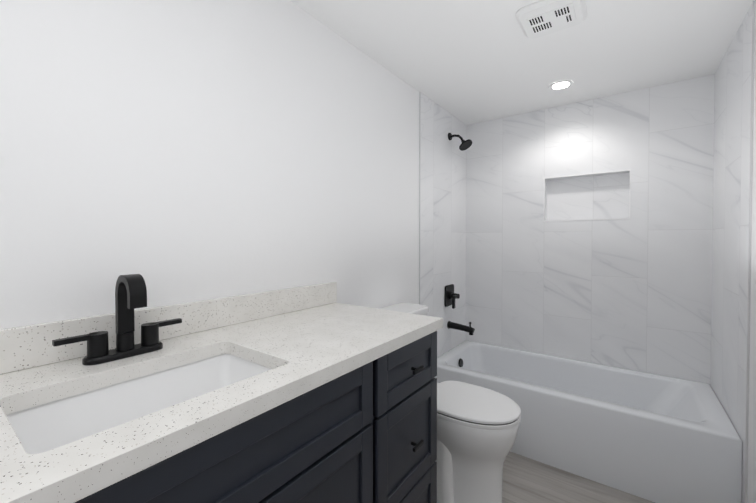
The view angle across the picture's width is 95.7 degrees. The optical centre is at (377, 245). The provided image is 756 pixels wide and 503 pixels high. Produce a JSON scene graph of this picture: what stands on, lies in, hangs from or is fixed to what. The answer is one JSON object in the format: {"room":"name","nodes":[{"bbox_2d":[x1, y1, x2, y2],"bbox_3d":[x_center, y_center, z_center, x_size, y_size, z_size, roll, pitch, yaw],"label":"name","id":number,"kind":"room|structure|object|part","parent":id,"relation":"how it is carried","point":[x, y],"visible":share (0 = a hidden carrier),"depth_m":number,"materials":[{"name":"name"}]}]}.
{"room":"bathroom","nodes":[
{"label":"bathroom","id":0,"kind":"room"},
{"bbox_2d":[0,0,418,328],"bbox_3d":[-0.290,0.120,1.663,0.100,2.320,4.090,1,1,36],"label":"wall","id":1,"kind":"structure","parent":0,"point":[172,152],"depth_m":1.14,"materials":[{"name":"white paint"}]},
{"bbox_2d":[0,282,335,373],"bbox_3d":[-0.602,0.238,1.134,0.020,0.100,1.336,1,1,36],"label":"backsplash","id":2,"kind":"structure","parent":1,"relation":"attached to","point":[21,347],"depth_m":1.08,"materials":[{"name":"white stone"}]},
{"bbox_2d":[420,93,466,357],"bbox_3d":[0.535,0.104,2.704,0.005,2.320,0.835,1,1,36],"label":"wall tiles","id":3,"kind":"structure","parent":1,"relation":"attached to","point":[443,213],"depth_m":2.65,"materials":[{"name":"tile"}]},
{"bbox_2d":[444,284,459,308],"bbox_3d":[0.604,0.404,2.724,0.085,0.169,0.171,1,1,36],"label":"shower valve","id":4,"kind":"object","parent":3,"relation":"attached to","point":[451,296],"visible":0.98,"depth_m":2.71,"materials":[{"name":"black metal"}]},
{"bbox_2d":[448,133,471,150],"bbox_3d":[0.643,-0.818,2.674,0.185,0.156,0.107,1,1,36],"label":"shower head","id":5,"kind":"object","parent":3,"relation":"attached to","point":[465,145],"visible":1,"depth_m":2.66},
{"bbox_2d":[447,321,474,334],"bbox_3d":[0.656,0.644,2.692,0.211,0.096,0.062,1,1,36],"label":"tub spout","id":6,"kind":"object","parent":3,"relation":"attached to","point":[461,327],"visible":1,"depth_m":2.67,"materials":[{"name":"black metal"}]},
{"bbox_2d":[419,0,754,502],"bbox_3d":[0.941,0.116,1.915,1.590,2.320,0.051,1,1,36],"label":"trim","id":7,"kind":"structure","parent":1,"relation":"attached to","point":[749,247],"depth_m":1.47,"materials":[{"name":"white"}]},
{"bbox_2d":[290,0,752,124],"bbox_3d":[0.392,-1.073,1.147,1.790,0.080,4.090,1,1,36],"label":"ceiling","id":8,"kind":"structure","parent":0,"point":[467,62],"depth_m":1.79,"materials":[{"name":"white paint"}]},
{"bbox_2d":[516,0,586,38],"bbox_3d":[0.782,-1.026,1.541,0.262,0.023,0.262,1,1,36],"label":"ceiling vent","id":9,"kind":"object","parent":8,"relation":"in","point":[540,18],"visible":0.98,"depth_m":1.52,"materials":[{"name":"white plastic"}]},
{"bbox_2d":[548,80,572,89],"bbox_3d":[1.198,-1.046,2.241,0.144,0.006,0.144,1,1,36],"label":"recessed light","id":10,"kind":"object","parent":8,"relation":"in","point":[561,84],"visible":1,"depth_m":2.23,"materials":[{"name":"white plastic"}]},
{"bbox_2d":[502,452,654,502],"bbox_3d":[0.392,1.327,1.183,1.790,0.080,4.090,1,1,36],"label":"floor","id":11,"kind":"structure","parent":0,"point":[527,480],"depth_m":1.80,"materials":[{"name":"brown wood"}]},
{"bbox_2d":[52,326,442,502],"bbox_3d":[-0.366,0.809,0.970,0.603,0.962,1.305,1,1,36],"label":"bathroom vanity","id":12,"kind":"object","parent":11,"relation":"on","point":[316,393],"depth_m":0.83,"materials":[{"name":"grey paint"}]},
{"bbox_2d":[0,302,442,502],"bbox_3d":[-0.374,0.309,0.969,0.584,0.038,1.336,1,1,36],"label":"countertop","id":13,"kind":"structure","parent":12,"relation":"on","point":[300,348],"depth_m":0.75,"materials":[{"name":"white stone"}]},
{"bbox_2d":[48,274,183,365],"bbox_3d":[-0.644,0.183,0.885,0.122,0.215,0.280,1,1,36],"label":"faucet","id":14,"kind":"object","parent":13,"relation":"on","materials":[{"name":"black metal"}]},
{"bbox_2d":[12,350,267,449],"bbox_3d":[-0.474,0.395,0.758,0.341,0.152,0.501,1,1,36],"label":"sink","id":15,"kind":"object","parent":13,"relation":"in","point":[57,417],"depth_m":0.83,"materials":[{"name":"white ceramic"}]},
{"bbox_2d":[380,303,520,502],"bbox_3d":[0.340,0.823,1.789,0.765,0.910,0.410,1,1,36],"label":"toilet","id":16,"kind":"object","parent":11,"relation":"on","point":[477,429],"visible":0.52,"depth_m":1.60,"materials":[{"name":"white ceramic"}]},
{"bbox_3d":[0.114,0.585,1.951,0.204,0.439,0.410,1,1,36],"label":"tank","id":17,"kind":"part","parent":16,"relation":"part of","materials":[{"name":"white ceramic"}]},
{"bbox_3d":[0.452,0.786,1.707,0.487,0.043,0.372,1,1,36],"label":"seat","id":18,"kind":"part","parent":16,"relation":"part of","materials":[{"name":"white plastic"}]},
{"bbox_2d":[434,340,742,502],"bbox_3d":[1.201,1.062,2.285,1.577,0.417,0.745,1,1,36],"label":"bathtub","id":19,"kind":"object","parent":11,"relation":"on","point":[656,438],"visible":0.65,"depth_m":1.90,"materials":[{"name":"white ceramic"}]},
{"bbox_2d":[466,74,714,383],"bbox_3d":[1.510,0.104,2.695,1.790,2.320,0.300,1,1,36],"label":"tiled wall","id":20,"kind":"structure","parent":0,"point":[634,292],"depth_m":2.46,"materials":[{"name":"tile"}]},
{"bbox_2d":[544,169,630,221],"bbox_3d":[1.511,-0.350,2.502,0.544,0.339,0.007,1,1,36],"label":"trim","id":21,"kind":"structure","parent":20,"relation":"attached to","point":[589,174],"depth_m":2.46,"materials":[{"name":"white tile"}]},
{"bbox_2d":[747,0,755,502],"bbox_3d":[1.075,0.135,0.666,0.100,2.320,4.090,1,1,36],"label":"wall","id":22,"kind":"structure","parent":0,"point":[751,487],"depth_m":1.43,"materials":[{"name":"white paint"}]},
{"bbox_2d":[710,4,751,502],"bbox_3d":[1.829,0.118,1.787,0.005,2.320,0.790,1,1,36],"label":"wall tiles","id":23,"kind":"structure","parent":22,"relation":"attached to","point":[731,171],"depth_m":1.70,"materials":[{"name":"tile"}]}
]}

